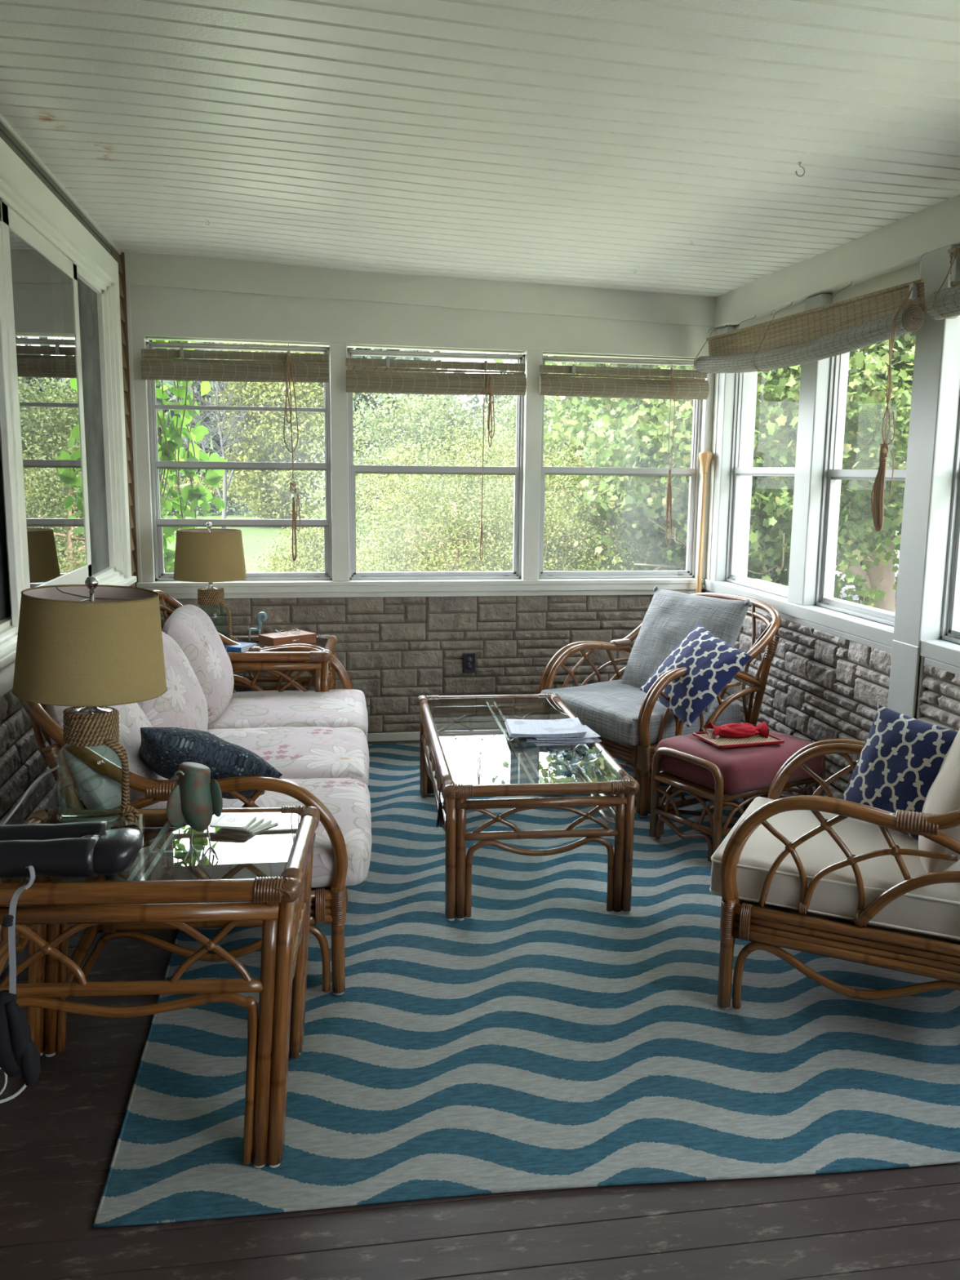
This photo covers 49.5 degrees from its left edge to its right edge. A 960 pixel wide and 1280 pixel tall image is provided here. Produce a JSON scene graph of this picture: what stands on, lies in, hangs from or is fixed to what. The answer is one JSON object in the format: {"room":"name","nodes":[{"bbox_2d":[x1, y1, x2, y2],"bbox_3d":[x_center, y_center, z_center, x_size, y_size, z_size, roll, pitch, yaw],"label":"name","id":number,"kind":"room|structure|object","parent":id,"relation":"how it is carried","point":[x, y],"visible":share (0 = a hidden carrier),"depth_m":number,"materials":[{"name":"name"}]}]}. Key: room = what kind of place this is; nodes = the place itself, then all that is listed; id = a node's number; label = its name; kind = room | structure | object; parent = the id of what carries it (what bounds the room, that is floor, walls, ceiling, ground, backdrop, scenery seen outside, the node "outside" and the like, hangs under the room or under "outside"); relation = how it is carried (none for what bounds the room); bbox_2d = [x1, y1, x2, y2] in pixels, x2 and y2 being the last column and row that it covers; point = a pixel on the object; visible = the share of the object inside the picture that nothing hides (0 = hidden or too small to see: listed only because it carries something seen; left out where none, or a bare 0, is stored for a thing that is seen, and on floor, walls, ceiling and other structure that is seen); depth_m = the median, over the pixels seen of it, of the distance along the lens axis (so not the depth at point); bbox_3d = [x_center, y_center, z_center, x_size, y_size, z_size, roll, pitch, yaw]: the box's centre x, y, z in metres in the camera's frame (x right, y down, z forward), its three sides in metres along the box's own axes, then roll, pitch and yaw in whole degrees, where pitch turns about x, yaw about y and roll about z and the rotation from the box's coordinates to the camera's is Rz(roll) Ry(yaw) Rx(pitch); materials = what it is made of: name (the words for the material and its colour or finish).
{"room":"sunroom","nodes":[
{"label":"sunroom","id":0,"kind":"room"},
{"bbox_2d":[0,121,135,976],"bbox_3d":[-1.298,-0.065,1.667,0.166,2.665,8.080,-1,9,-9],"label":"wall","id":1,"kind":"structure","parent":0,"point":[22,761],"depth_m":3.51,"materials":[{"name":"beige"}]},
{"bbox_2d":[0,114,120,254],"bbox_3d":[-1.219,-1.349,1.453,0.014,0.015,8.050,-1,9,-9],"label":"trim","id":2,"kind":"structure","parent":1,"relation":"attached to","point":[2,120],"depth_m":3.96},
{"bbox_2d":[0,137,136,697],"bbox_3d":[-1.624,-0.801,3.841,0.152,1.692,3.055,-1,9,-9],"label":"window","id":3,"kind":"structure","parent":1,"relation":"in","point":[64,506],"depth_m":3.96,"materials":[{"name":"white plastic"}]},
{"bbox_2d":[119,252,138,587],"bbox_3d":[-1.865,-0.697,5.591,0.030,2.640,0.034,-1,9,-9],"label":"board","id":4,"kind":"object","parent":1,"relation":"attached to","point":[126,348],"visible":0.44,"depth_m":5.50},
{"bbox_2d":[129,284,719,359],"bbox_3d":[-0.199,-1.840,5.778,3.410,0.471,0.188,-1,9,-9],"label":"wall","id":5,"kind":"structure","parent":0,"point":[157,313],"depth_m":5.66,"materials":[{"name":"paint"}]},
{"bbox_2d":[124,252,715,327],"bbox_3d":[-0.250,-1.897,5.654,3.212,0.283,0.024,-1,9,-9],"label":"header board","id":6,"kind":"object","parent":5,"relation":"attached to","point":[162,270],"visible":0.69,"depth_m":5.63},
{"bbox_2d":[159,585,705,733],"bbox_3d":[-0.265,0.185,6.096,3.360,0.970,0.197,-1,9,-9],"label":"wall","id":7,"kind":"structure","parent":0,"point":[395,651],"depth_m":6.01,"materials":[{"name":"grey stone"}]},
{"bbox_2d":[136,577,703,599],"bbox_3d":[-0.288,-0.306,6.004,3.220,0.092,0.232,-1,9,-9],"label":"window sill","id":8,"kind":"structure","parent":7,"relation":"on","point":[177,589],"depth_m":5.90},
{"bbox_2d":[125,284,155,582],"bbox_3d":[-1.821,-1.101,5.617,0.083,1.570,0.165,-1,9,-9],"label":"trim board","id":9,"kind":"object","parent":8,"relation":"on","point":[139,387],"visible":0.91,"depth_m":5.57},
{"bbox_2d":[328,328,721,581],"bbox_3d":[0.277,-1.060,5.937,2.233,1.430,0.220,-1,9,-9],"label":"posts","id":10,"kind":"object","parent":8,"relation":"on","point":[338,350],"visible":0.61,"depth_m":5.86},
{"bbox_2d":[146,341,332,581],"bbox_3d":[-1.308,-0.967,5.738,0.962,1.273,0.085,-1,9,-9],"label":"window","id":11,"kind":"structure","parent":10,"relation":"attached to","point":[158,523],"depth_m":5.71,"materials":[{"name":"metal"}]},
{"bbox_2d":[140,340,328,561],"bbox_3d":[-1.291,-1.000,5.571,0.966,1.160,0.096,-1,9,-9],"label":"bamboo blind","id":12,"kind":"object","parent":11,"relation":"attached to","point":[288,366],"visible":1,"depth_m":5.50,"materials":[{"name":"wood"}]},
{"bbox_2d":[346,349,524,579],"bbox_3d":[-0.251,-0.978,5.908,0.992,1.263,0.085,-1,9,-9],"label":"window","id":13,"kind":"structure","parent":10,"relation":"attached to","point":[517,471],"depth_m":5.90,"materials":[{"name":"metal"}]},
{"bbox_2d":[346,350,526,559],"bbox_3d":[-0.238,-1.009,5.739,0.984,1.136,0.097,-1,9,-9],"label":"bamboo blind","id":14,"kind":"object","parent":13,"relation":"attached to","point":[391,380],"visible":1,"depth_m":5.67,"materials":[{"name":"wood"}]},
{"bbox_2d":[538,355,702,578],"bbox_3d":[0.805,-0.992,6.077,0.963,1.258,0.085,-1,9,-9],"label":"window","id":15,"kind":"structure","parent":10,"relation":"attached to","point":[693,472],"depth_m":6.08,"materials":[{"name":"metal"}]},
{"bbox_2d":[537,356,709,546],"bbox_3d":[0.810,-1.060,5.899,0.973,1.047,0.101,-1,9,-9],"label":"bamboo blind","id":16,"kind":"object","parent":15,"relation":"attached to","point":[668,386],"visible":1,"depth_m":5.84,"materials":[{"name":"wood"}]},
{"bbox_2d":[367,728,509,742],"bbox_3d":[-0.294,0.557,6.062,3.240,0.047,0.022,-1,9,-9],"label":"baseboard","id":17,"kind":"structure","parent":7,"relation":"attached to","point":[388,736],"depth_m":6.03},
{"bbox_2d":[462,653,475,673],"bbox_3d":[-0.063,0.133,6.023,0.072,0.116,0.024,-1,9,-9],"label":"wall outlet","id":18,"kind":"object","parent":7,"relation":"attached to","point":[468,659],"visible":1,"depth_m":6.01,"materials":[{"name":"plastic"}]},
{"bbox_2d":[466,657,471,669],"bbox_3d":[-0.062,0.135,6.015,0.034,0.074,0.003,-1,9,-9],"label":"socket","id":19,"kind":"object","parent":18,"relation":"attached to","point":[468,660],"depth_m":6.01,"materials":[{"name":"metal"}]},
{"bbox_2d":[0,0,959,297],"bbox_3d":[0.428,-1.341,1.784,3.450,0.133,8.205,-1,9,-9],"label":"ceiling","id":20,"kind":"structure","parent":0,"point":[575,143],"depth_m":3.20,"materials":[{"name":"wood"}]},
{"bbox_2d":[713,194,959,328],"bbox_3d":[2.079,-1.230,2.018,0.220,0.197,8.068,-1,9,-9],"label":"beam","id":21,"kind":"structure","parent":20,"relation":"attached to","point":[900,244],"depth_m":4.45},
{"bbox_2d":[693,252,928,531],"bbox_3d":[1.441,-1.081,4.866,0.191,1.031,2.110,-1,9,-9],"label":"bamboo blind","id":22,"kind":"object","parent":21,"relation":"hanging from","point":[904,319],"visible":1,"depth_m":4.39,"materials":[{"name":"wood"}]},
{"bbox_2d":[733,262,921,352],"bbox_3d":[2.109,-1.048,2.018,0.125,0.185,8.000,-1,9,-9],"label":"header board","id":23,"kind":"object","parent":21,"relation":"attached to","point":[909,273],"visible":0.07,"depth_m":4.49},
{"bbox_2d":[926,245,959,319],"bbox_3d":[1.740,-1.202,3.206,0.177,0.295,0.989,-1,9,-9],"label":"bamboo blind","id":24,"kind":"object","parent":21,"relation":"hanging from","point":[943,304],"visible":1,"depth_m":3.62,"materials":[{"name":"wood"}]},
{"bbox_2d":[0,737,959,1279],"bbox_3d":[0.381,1.266,2.268,3.470,0.120,8.292,-1,9,-9],"label":"floor","id":25,"kind":"structure","parent":0,"point":[59,1136],"depth_m":2.18,"materials":[{"name":"wood"}]},
{"bbox_2d":[0,1067,26,1103],"bbox_3d":[-1.286,0.925,2.623,0.316,0.400,0.205,6,11,29],"label":"cord","id":26,"kind":"object","parent":25,"relation":"on","point":[24,1086],"visible":0.31,"depth_m":2.58,"materials":[{"name":"white plastic"}]},
{"bbox_2d":[93,741,959,1227],"bbox_3d":[0.119,0.893,4.136,2.448,0.010,3.849,-1,9,-9],"label":"area rug","id":27,"kind":"object","parent":25,"relation":"on","point":[545,1037],"visible":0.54,"depth_m":2.82,"materials":[{"name":"fabric"}]},
{"bbox_2d":[0,805,319,1168],"bbox_3d":[-0.792,0.808,2.532,0.767,0.666,0.573,0,9,-4],"label":"end table","id":28,"kind":"object","parent":27,"relation":"on","point":[282,903],"visible":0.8,"depth_m":2.29,"materials":[{"name":"brown wicker"}]},
{"bbox_2d":[0,821,143,1086],"bbox_3d":[-0.937,0.670,2.277,0.377,0.480,0.320,0,9,-6],"label":"bag","id":29,"kind":"object","parent":28,"relation":"on","point":[73,849],"visible":1,"depth_m":2.24,"materials":[{"name":"black leather"}]},
{"bbox_2d":[0,576,167,1094],"bbox_3d":[-1.074,0.483,2.614,0.582,1.282,0.362,-4,10,-25],"label":"table lamp","id":30,"kind":"object","parent":28,"relation":"on","point":[91,647],"depth_m":2.46,"materials":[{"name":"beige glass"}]},
{"bbox_2d":[56,743,119,825],"bbox_3d":[-0.984,0.321,2.637,0.166,0.272,0.166,4,10,5],"label":"jar","id":31,"kind":"object","parent":30,"relation":"on","point":[115,747],"depth_m":2.61,"materials":[{"name":"clear glass"}]},
{"bbox_2d":[68,593,112,714],"bbox_3d":[-0.965,0.031,2.588,0.106,0.320,0.106,4,10,5],"label":"lamp harp","id":32,"kind":"object","parent":30,"relation":"attached to","point":[99,709],"depth_m":2.59,"materials":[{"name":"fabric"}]},
{"bbox_2d":[166,761,222,862],"bbox_3d":[-0.652,0.392,2.394,0.123,0.222,0.084,-1,9,-9],"label":"bird","id":33,"kind":"object","parent":28,"relation":"on","point":[194,799],"visible":1,"depth_m":2.36},
{"bbox_2d":[247,814,278,832],"bbox_3d":[-0.574,0.465,2.634,0.094,0.005,0.094,7,11,34],"label":"coaster","id":34,"kind":"object","parent":28,"relation":"on","point":[273,822],"visible":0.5,"depth_m":2.62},
{"bbox_2d":[236,817,271,831],"bbox_3d":[-0.589,0.461,2.625,0.094,0.005,0.094,5,10,25],"label":"coaster","id":35,"kind":"object","parent":34,"relation":"on","point":[266,820],"visible":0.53,"depth_m":2.61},
{"bbox_2d":[223,816,263,830],"bbox_3d":[-0.603,0.457,2.616,0.094,0.005,0.094,3,10,16],"label":"coaster","id":36,"kind":"object","parent":35,"relation":"on","point":[258,820],"visible":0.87,"depth_m":2.60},
{"bbox_2d":[209,813,256,829],"bbox_3d":[-0.618,0.453,2.607,0.094,0.005,0.094,2,9,7],"label":"coaster","id":37,"kind":"object","parent":36,"relation":"on","point":[226,820],"visible":0.92,"depth_m":2.60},
{"bbox_2d":[18,589,352,995],"bbox_3d":[-0.992,0.386,4.103,0.960,0.977,2.366,0,9,-7],"label":"sofa","id":38,"kind":"object","parent":27,"relation":"on","point":[328,905],"visible":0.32,"depth_m":2.99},
{"bbox_2d":[111,777,371,888],"bbox_3d":[-0.735,0.609,3.388,0.766,0.159,0.789,0,9,-6],"label":"seat cushion","id":39,"kind":"object","parent":38,"relation":"on","point":[348,800],"visible":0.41,"depth_m":3.08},
{"bbox_2d":[44,702,168,828],"bbox_3d":[-1.150,0.343,3.261,0.308,0.482,0.738,0,9,-5],"label":"cushion","id":40,"kind":"object","parent":39,"relation":"on","point":[95,789],"visible":0.23,"depth_m":2.95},
{"bbox_2d":[139,727,282,799],"bbox_3d":[-0.827,0.373,3.151,0.457,0.321,0.358,-1,9,-10],"label":"throw pillow","id":41,"kind":"object","parent":39,"relation":"on","point":[162,749],"visible":0.72,"depth_m":2.99,"materials":[{"name":"blue fabric"}]},
{"bbox_2d":[207,688,368,738],"bbox_3d":[-0.908,0.363,4.889,0.763,0.159,0.783,-1,9,-7],"label":"seat cushion","id":42,"kind":"object","parent":38,"relation":"on","point":[335,708],"visible":0.48,"depth_m":4.74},
{"bbox_2d":[162,604,234,724],"bbox_3d":[-1.284,0.099,4.756,0.285,0.488,0.740,0,9,-3],"label":"cushion","id":43,"kind":"object","parent":42,"relation":"on","point":[192,628],"visible":0.71,"depth_m":4.57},
{"bbox_2d":[207,726,369,787],"bbox_3d":[-0.821,0.485,4.138,0.762,0.160,0.784,0,9,-7],"label":"seat cushion","id":44,"kind":"object","parent":38,"relation":"on","point":[307,752],"visible":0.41,"depth_m":4.07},
{"bbox_2d":[137,631,208,731],"bbox_3d":[-1.219,0.217,4.028,0.293,0.484,0.740,0,9,-4],"label":"cushion","id":45,"kind":"object","parent":44,"relation":"on","point":[184,704],"visible":0.32,"depth_m":3.93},
{"bbox_2d":[223,634,337,693],"bbox_3d":[-1.127,0.341,5.410,0.744,0.666,0.581,0,9,-4],"label":"end table","id":46,"kind":"object","parent":27,"relation":"on","point":[319,664],"visible":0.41,"depth_m":5.13,"materials":[{"name":"brown wicker"}]},
{"bbox_2d":[173,522,247,641],"bbox_3d":[-1.369,-0.287,5.293,0.362,0.620,0.362,1,9,-1],"label":"table lamp","id":47,"kind":"object","parent":46,"relation":"on","point":[209,554],"visible":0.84,"depth_m":5.14,"materials":[{"name":"beige fabric"}]},
{"bbox_2d":[201,530,216,589],"bbox_3d":[-1.367,-0.405,5.274,0.106,0.320,0.106,1,9,-1],"label":"socket","id":48,"kind":"object","parent":47,"relation":"attached to","point":[210,584],"depth_m":5.28,"materials":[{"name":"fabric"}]},
{"bbox_2d":[223,641,257,652],"bbox_3d":[-1.244,0.033,5.203,0.215,0.026,0.140,4,10,21],"label":"paperback book","id":49,"kind":"object","parent":46,"relation":"on","point":[242,646],"visible":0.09,"depth_m":5.14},
{"bbox_2d":[246,611,266,641],"bbox_3d":[-1.165,-0.070,5.444,0.107,0.154,0.028,-2,10,-17],"label":"animal figurine","id":50,"kind":"object","parent":46,"relation":"on","point":[260,615],"visible":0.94,"depth_m":5.44,"materials":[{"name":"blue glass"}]},
{"bbox_2d":[258,630,316,646],"bbox_3d":[-0.992,-0.007,5.374,0.252,0.050,0.154,-7,12,-41],"label":"wooden box","id":51,"kind":"object","parent":46,"relation":"on","point":[272,639],"visible":0.98,"depth_m":5.32,"materials":[{"name":"brown wood"}]},
{"bbox_2d":[275,628,300,635],"bbox_3d":[-0.999,-0.047,5.395,0.129,0.024,0.130,-5,11,-29],"label":"eyeglasses","id":52,"kind":"object","parent":51,"relation":"on","point":[295,628],"visible":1,"depth_m":5.35,"materials":[{"name":"metal"}]},
{"bbox_2d":[417,693,639,920],"bbox_3d":[0.126,0.613,4.314,0.685,0.492,1.486,-1,9,-7],"label":"coffee table","id":53,"kind":"object","parent":27,"relation":"on","point":[434,770],"visible":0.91,"depth_m":3.63,"materials":[{"name":"brown wicker"}]},
{"bbox_2d":[436,782,444,827],"bbox_3d":[-0.137,0.572,3.610,0.027,0.159,0.028,-1,9,-7],"label":"tassel","id":54,"kind":"object","parent":53,"relation":"hanging from","point":[440,815],"visible":1,"depth_m":3.61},
{"bbox_2d":[532,737,601,746],"bbox_3d":[0.326,0.393,4.211,0.270,0.009,0.210,-2,10,-15],"label":"magazine","id":55,"kind":"object","parent":53,"relation":"on","point":[594,740],"visible":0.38,"depth_m":4.11,"materials":[{"name":"paper"}]},
{"bbox_2d":[526,737,592,743],"bbox_3d":[0.319,0.387,4.199,0.260,0.008,0.200,1,9,2],"label":"magazine","id":56,"kind":"object","parent":55,"relation":"on","point":[528,739],"visible":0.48,"depth_m":4.11,"materials":[{"name":"paper"}]},
{"bbox_2d":[534,724,599,740],"bbox_3d":[0.334,0.376,4.225,0.260,0.009,0.190,-1,9,-12],"label":"magazine","id":57,"kind":"object","parent":56,"relation":"on","point":[590,733],"visible":0.4,"depth_m":4.15,"materials":[{"name":"paper"}]},
{"bbox_2d":[504,717,586,737],"bbox_3d":[0.263,0.355,4.243,0.306,0.026,0.241,0,9,-3],"label":"newspaper","id":58,"kind":"object","parent":57,"relation":"on","point":[566,727],"visible":1,"depth_m":4.21,"materials":[{"name":"paper"}]},
{"bbox_2d":[546,743,602,764],"bbox_3d":[0.345,0.419,3.845,0.208,0.064,0.128,3,10,16],"label":"glass dish","id":59,"kind":"object","parent":53,"relation":"on","point":[568,756],"visible":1,"depth_m":3.83,"materials":[{"name":"clear glass"}]},
{"bbox_2d":[538,592,781,817],"bbox_3d":[0.916,0.254,5.210,0.952,0.922,0.862,-5,11,-31],"label":"rattan armchair","id":60,"kind":"object","parent":27,"relation":"on","point":[638,758],"visible":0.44,"depth_m":4.97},
{"bbox_2d":[540,679,740,746],"bbox_3d":[0.780,0.336,5.138,0.708,0.166,0.758,-5,11,-31],"label":"seat cushion","id":61,"kind":"object","parent":60,"relation":"on","point":[610,708],"visible":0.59,"depth_m":4.89,"materials":[{"name":"grey fabric"}]},
{"bbox_2d":[620,586,752,712],"bbox_3d":[0.996,0.027,5.159,0.303,0.520,0.684,-5,11,-29],"label":"cushion","id":62,"kind":"object","parent":61,"relation":"on","point":[670,616],"visible":0.63,"depth_m":5.13,"materials":[{"name":"grey fabric"}]},
{"bbox_2d":[639,623,752,727],"bbox_3d":[0.976,0.154,4.761,0.285,0.402,0.476,-3,10,-23],"label":"throw pillow","id":63,"kind":"object","parent":61,"relation":"on","point":[710,663],"visible":0.94,"depth_m":4.66,"materials":[{"name":"blue fabric"}]},
{"bbox_2d":[648,729,825,863],"bbox_3d":[1.093,0.638,4.419,0.635,0.406,0.402,-5,11,-32],"label":"ottoman","id":64,"kind":"object","parent":27,"relation":"on","point":[701,793],"visible":0.55,"depth_m":4.27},
{"bbox_2d":[657,730,823,794],"bbox_3d":[1.095,0.489,4.395,0.585,0.170,0.478,-5,11,-32],"label":"cushion","id":65,"kind":"object","parent":64,"relation":"on","point":[743,769],"visible":0.61,"depth_m":4.20,"materials":[{"name":"red fabric"}]},
{"bbox_2d":[693,731,784,748],"bbox_3d":[1.073,0.406,4.332,0.304,0.012,0.224,-2,10,-18],"label":"woven tray","id":66,"kind":"object","parent":65,"relation":"on","point":[721,742],"visible":0.73,"depth_m":4.29,"materials":[{"name":"wicker"}]},
{"bbox_2d":[706,720,768,738],"bbox_3d":[1.071,0.376,4.353,0.244,0.068,0.111,-1,9,-7],"label":"pouch","id":67,"kind":"object","parent":66,"relation":"on","point":[745,730],"visible":1,"depth_m":4.32,"materials":[{"name":"red fabric"}]},
{"bbox_2d":[716,738,959,1009],"bbox_3d":[1.269,0.604,3.086,0.952,0.922,0.762,5,10,26],"label":"rattan armchair","id":68,"kind":"object","parent":27,"relation":"on","point":[769,927],"visible":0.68,"depth_m":2.86,"materials":[{"name":"wicker"}]},
{"bbox_2d":[709,796,959,942],"bbox_3d":[1.124,0.667,3.166,0.720,0.153,0.657,5,10,26],"label":"seat cushion","id":69,"kind":"object","parent":68,"relation":"on","point":[934,909],"visible":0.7,"depth_m":2.94,"materials":[{"name":"beige fabric"}]},
{"bbox_2d":[841,704,957,839],"bbox_3d":[1.315,0.414,3.207,0.196,0.357,0.366,-4,10,-26],"label":"throw pillow","id":70,"kind":"object","parent":69,"relation":"on","point":[901,757],"visible":0.62,"depth_m":3.18,"materials":[{"name":"blue fabric"}]},
{"bbox_2d":[918,728,959,873],"bbox_3d":[1.411,0.383,2.981,0.260,0.477,0.582,5,10,27],"label":"cushion","id":71,"kind":"object","parent":69,"relation":"on","point":[943,796],"visible":0.6,"depth_m":2.81,"materials":[{"name":"beige fabric"}]},
{"bbox_2d":[695,451,712,592],"bbox_3d":[1.255,-0.257,6.077,0.154,1.664,0.229,1,9,5],"label":"paddle","id":72,"kind":"object","parent":25,"relation":"on","point":[705,457],"visible":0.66,"depth_m":6.03,"materials":[{"name":"brown wood"}]},
{"bbox_2d":[887,244,959,719],"bbox_3d":[1.750,-0.268,4.031,0.182,2.370,0.185,-1,9,-9],"label":"pillar","id":73,"kind":"structure","parent":25,"relation":"on","point":[935,387],"depth_m":3.93,"materials":[{"name":"wood"}]},
{"bbox_2d":[160,507,899,599],"bbox_3d":[5.274,-7.427,61.221,210.000,0.001,200.000,-1,9,-9],"label":"ground","id":74,"kind":"structure","parent":0,"point":[251,535],"depth_m":35.72,"materials":[{"name":"green plant"}]},
{"bbox_2d":[149,339,227,573],"bbox_3d":[-1.770,-0.387,6.151,0.731,3.786,0.547,-1,9,-9],"label":"climbing vine","id":75,"kind":"object","parent":74,"relation":"on","point":[177,428],"visible":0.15,"depth_m":6.09,"materials":[{"name":"green plant"}]},
{"bbox_2d":[160,472,237,515],"bbox_3d":[-15.373,-7.756,53.778,5.437,2.767,3.402,0,9,-3],"label":"clump","id":76,"kind":"object","parent":74,"relation":"on","point":[198,508],"visible":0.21,"depth_m":53.59,"materials":[{"name":"green plant"}]},
{"bbox_2d":[178,466,253,515],"bbox_3d":[-13.426,-7.968,55.062,6.004,2.810,3.883,1,9,5],"label":"clump","id":77,"kind":"object","parent":74,"relation":"on","point":[211,488],"visible":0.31,"depth_m":54.72,"materials":[{"name":"green plant"}]},
{"bbox_2d":[148,339,290,511],"bbox_3d":[-18.773,-13.445,60.322,15.372,12.664,14.040,1,9,2],"label":"deciduous tree","id":78,"kind":"object","parent":74,"relation":"on","point":[158,401],"visible":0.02,"depth_m":57.44,"materials":[{"name":"green plant"}]},
{"bbox_2d":[164,341,277,528],"bbox_3d":[-10.552,-9.284,41.789,4.666,9.583,4.447,-3,10,-21],"label":"tree","id":79,"kind":"object","parent":74,"relation":"on","point":[225,485],"visible":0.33,"depth_m":41.88,"materials":[{"name":"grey plant"}]},
{"bbox_2d":[213,477,320,516],"bbox_3d":[-10.566,-7.545,53.385,6.158,2.565,3.442,0,9,-4],"label":"clump","id":80,"kind":"object","parent":74,"relation":"on","point":[237,501],"visible":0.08,"depth_m":53.25,"materials":[{"name":"green plant"}]},
{"bbox_2d":[197,342,378,519],"bbox_3d":[-8.126,-9.373,43.269,7.013,9.462,7.774,6,11,29],"label":"deciduous tree","id":81,"kind":"object","parent":74,"relation":"on","point":[262,444],"visible":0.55,"depth_m":42.12,"materials":[{"name":"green plant"}]},
{"bbox_2d":[245,509,377,572],"bbox_3d":[-1.952,-0.492,11.962,1.860,2.091,2.173,-3,10,-23],"label":"juniper tree","id":82,"kind":"object","parent":74,"relation":"on","point":[303,558],"visible":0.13,"depth_m":11.64,"materials":[{"name":"green plant"}]},
{"bbox_2d":[262,347,468,510],"bbox_3d":[-7.800,-14.688,66.025,16.713,13.538,12.654,-1,9,-9],"label":"deciduous tree","id":83,"kind":"object","parent":74,"relation":"on","point":[364,397],"visible":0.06,"depth_m":62.89,"materials":[{"name":"green plant"}]},
{"bbox_2d":[242,368,555,572],"bbox_3d":[-0.998,-2.141,15.692,4.899,4.186,4.851,3,10,16],"label":"juniper tree","id":84,"kind":"object","parent":74,"relation":"on","point":[415,425],"visible":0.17,"depth_m":15.44,"materials":[{"name":"green plant"}]},
{"bbox_2d":[361,404,493,509],"bbox_3d":[-0.429,-11.329,65.889,15.882,7.030,13.935,2,9,11],"label":"deciduous tree","id":85,"kind":"object","parent":74,"relation":"on","point":[463,415],"visible":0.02,"depth_m":62.89,"materials":[{"name":"green plant"}]},
{"bbox_2d":[281,413,625,572],"bbox_3d":[-0.135,-0.604,9.921,3.361,3.006,3.407,-4,11,-28],"label":"juniper tree","id":86,"kind":"object","parent":74,"relation":"on","point":[494,535],"visible":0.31,"depth_m":9.55,"materials":[{"name":"green plant"}]},
{"bbox_2d":[356,424,586,557],"bbox_3d":[0.574,-4.243,29.208,8.971,4.013,6.905,0,9,-6],"label":"deciduous tree","id":87,"kind":"object","parent":74,"relation":"on","point":[385,517],"visible":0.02,"depth_m":28.34,"materials":[{"name":"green plant"}]},
{"bbox_2d":[388,395,648,568],"bbox_3d":[1.282,-3.006,19.928,6.239,4.593,6.410,2,9,8],"label":"juniper tree","id":88,"kind":"object","parent":74,"relation":"on","point":[546,420],"visible":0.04,"depth_m":18.87,"materials":[{"name":"green plant"}]},
{"bbox_2d":[450,353,596,449],"bbox_3d":[6.276,-12.915,62.722,16.838,11.232,13.709,-6,11,-33],"label":"deciduous tree","id":89,"kind":"object","parent":74,"relation":"on","point":[476,397],"visible":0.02,"depth_m":60.52,"materials":[{"name":"green plant"}]},
{"bbox_2d":[435,419,688,570],"bbox_3d":[1.246,-0.771,11.017,3.941,3.013,3.701,-1,9,-9],"label":"bush","id":90,"kind":"object","parent":74,"relation":"on","point":[616,566],"visible":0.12,"depth_m":10.24,"materials":[{"name":"green plant"}]},
{"bbox_2d":[499,355,789,572],"bbox_3d":[3.269,-3.372,16.863,6.528,6.316,6.537,-8,13,-43],"label":"maple tree","id":91,"kind":"object","parent":74,"relation":"on","point":[566,402],"visible":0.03,"depth_m":16.64,"materials":[{"name":"green plant"}]},
{"bbox_2d":[492,331,915,608],"bbox_3d":[2.613,-2.131,9.742,4.879,6.136,4.608,4,10,19],"label":"maple tree","id":92,"kind":"object","parent":74,"relation":"on","point":[771,496],"visible":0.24,"depth_m":9.00,"materials":[{"name":"green plant"}]},
{"bbox_2d":[552,331,913,612],"bbox_3d":[5.597,-5.032,14.487,11.043,10.426,10.332,-5,11,-31],"label":"maple tree","id":93,"kind":"object","parent":74,"relation":"on","point":[873,578],"visible":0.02,"depth_m":14.79,"materials":[{"name":"green plant"}]},
{"bbox_2d":[782,569,850,600],"bbox_3d":[4.447,-0.448,14.615,1.790,1.289,1.822,-8,13,-43],"label":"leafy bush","id":94,"kind":"object","parent":74,"relation":"on","point":[846,597],"visible":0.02,"depth_m":14.68,"materials":[{"name":"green plant"}]},
{"bbox_2d":[835,573,897,603],"bbox_3d":[8.830,-0.723,17.843,6.690,0.780,0.114,1,9,0],"label":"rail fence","id":95,"kind":"object","parent":74,"relation":"on","point":[895,583],"visible":0.03,"depth_m":17.81,"materials":[{"name":"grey wood"}]},
{"bbox_2d":[705,590,959,799],"bbox_3d":[2.040,0.817,2.365,0.208,0.970,8.100,-1,9,-9],"label":"wall","id":96,"kind":"structure","parent":0,"point":[820,685],"depth_m":4.71,"materials":[{"name":"stone"}]},
{"bbox_2d":[704,578,959,719],"bbox_3d":[2.121,0.741,2.335,0.335,0.932,8.040,-1,9,-9],"label":"window sill","id":97,"kind":"structure","parent":96,"relation":"on","point":[941,654],"depth_m":4.53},
{"bbox_2d":[710,293,849,605],"bbox_3d":[2.009,-0.496,2.591,0.198,1.430,7.470,-1,9,-9],"label":"post","id":98,"kind":"object","parent":97,"relation":"on","point":[815,375],"visible":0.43,"depth_m":4.97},
{"bbox_2d":[725,341,800,597],"bbox_3d":[1.544,-0.891,5.501,0.085,1.256,0.915,-1,9,-9],"label":"window frame","id":99,"kind":"structure","parent":98,"relation":"attached to","point":[739,470],"depth_m":5.90,"materials":[{"name":"metal"}]},
{"bbox_2d":[815,328,906,626],"bbox_3d":[1.712,-0.721,4.469,0.085,1.256,0.827,-1,9,-9],"label":"window","id":100,"kind":"structure","parent":98,"relation":"attached to","point":[833,473],"depth_m":4.82,"materials":[{"name":"metal"}]},
{"bbox_2d":[940,404,959,644],"bbox_3d":[1.878,-0.553,3.448,0.085,1.256,0.900,-1,9,-9],"label":"window","id":101,"kind":"structure","parent":98,"relation":"attached to","point":[950,623],"depth_m":3.91,"materials":[{"name":"metal"}]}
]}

